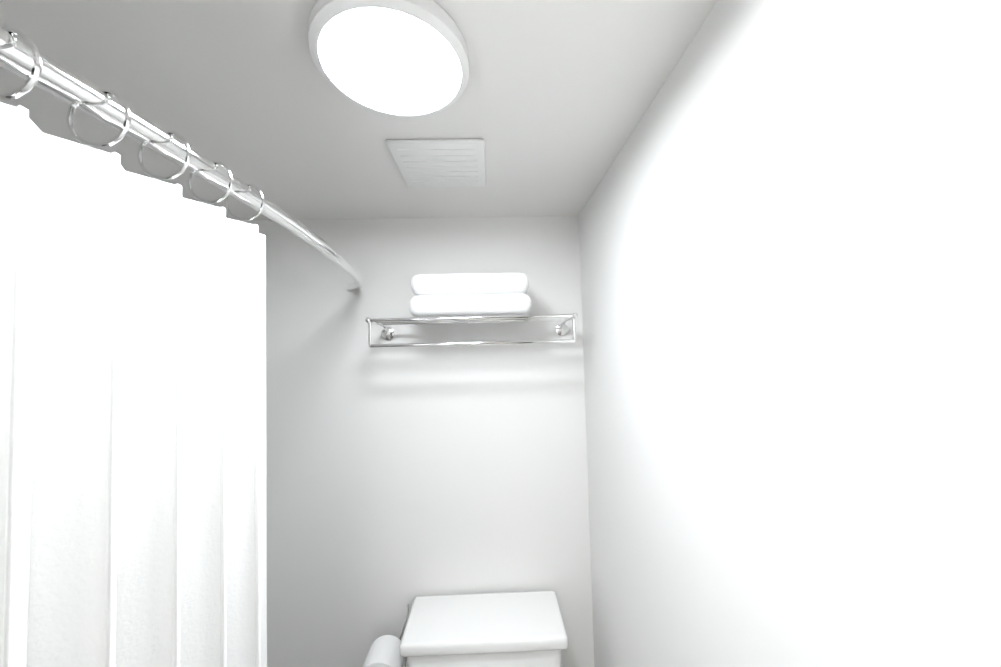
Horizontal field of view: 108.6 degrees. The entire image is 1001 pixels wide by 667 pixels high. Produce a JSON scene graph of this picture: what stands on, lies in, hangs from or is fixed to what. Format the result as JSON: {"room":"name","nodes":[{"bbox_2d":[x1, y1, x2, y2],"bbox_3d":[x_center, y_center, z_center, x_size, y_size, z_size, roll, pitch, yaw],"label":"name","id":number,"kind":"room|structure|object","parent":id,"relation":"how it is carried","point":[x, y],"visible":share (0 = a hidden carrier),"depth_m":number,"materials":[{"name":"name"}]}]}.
{"room":"bathroom","nodes":[
{"label":"bathroom","id":0,"kind":"room"},
{"bbox_2d":[0,0,717,220],"bbox_3d":[-0.470,-0.481,0.511,1.660,0.080,1.535,-1,-3,-1],"label":"ceiling","id":1,"kind":"structure","parent":0,"point":[551,104],"depth_m":0.67,"materials":[{"name":"white paint"}]},
{"bbox_2d":[308,0,468,116],"bbox_3d":[-0.171,-0.430,0.573,0.240,0.030,0.240,-1,-3,-1],"label":"recessed light","id":2,"kind":"object","parent":1,"relation":"in","point":[404,58],"visible":1,"depth_m":0.54,"materials":[{"name":"white plastic"}]},
{"bbox_2d":[386,139,485,186],"bbox_3d":[-0.149,-0.425,0.914,0.220,0.010,0.220,-1,-3,-1],"label":"ceiling vent","id":3,"kind":"object","parent":1,"relation":"in","point":[444,163],"visible":1,"depth_m":0.88,"materials":[{"name":"white plastic"}]},
{"bbox_2d":[241,216,593,666],"bbox_3d":[-0.468,0.455,1.297,1.660,2.440,0.120,-1,-3,-1],"label":"wall","id":4,"kind":"structure","parent":0,"point":[398,479],"depth_m":1.25,"materials":[{"name":"white paint"}]},
{"bbox_2d":[365,313,577,347],"bbox_3d":[-0.085,-0.006,1.159,0.654,0.090,0.212,-1,-3,-1],"label":"shelf rack","id":5,"kind":"object","parent":4,"relation":"attached to","point":[387,333],"visible":1,"depth_m":1.07,"materials":[{"name":"silver metal"}]},
{"bbox_2d":[579,0,1000,666],"bbox_3d":[0.351,0.399,0.490,0.060,2.440,1.535,-1,-3,-1],"label":"wall","id":6,"kind":"structure","parent":0,"point":[789,224],"depth_m":0.37,"materials":[{"name":"white paint"}]},
{"bbox_3d":[-0.382,1.597,-1.091,1.900,0.060,4.790,-1,-3,-1],"label":"floor","id":7,"kind":"structure","parent":0,"visible":0},
{"bbox_2d":[400,591,567,666],"bbox_3d":[-0.032,1.249,0.821,0.476,0.790,0.751,-1,-3,-1],"label":"toilet","id":8,"kind":"object","parent":7,"relation":"on","point":[517,629],"visible":1,"depth_m":1.04,"materials":[{"name":"white ceramic"}]},
{"bbox_2d":[363,603,408,666],"bbox_3d":[-0.353,1.004,1.093,0.120,0.251,0.161,-1,-3,-1],"label":"holder","id":9,"kind":"object","parent":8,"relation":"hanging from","point":[384,650],"visible":0.88,"depth_m":1.08,"materials":[{"name":"white paper"}]},
{"bbox_3d":[-0.428,0.380,-0.356,1.660,2.440,0.120,-1,-3,-1],"label":"wall","id":10,"kind":"structure","parent":0,"visible":0},
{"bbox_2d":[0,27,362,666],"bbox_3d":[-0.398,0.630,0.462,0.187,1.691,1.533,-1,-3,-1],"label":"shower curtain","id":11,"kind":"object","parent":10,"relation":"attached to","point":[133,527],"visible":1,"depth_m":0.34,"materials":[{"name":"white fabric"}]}
]}

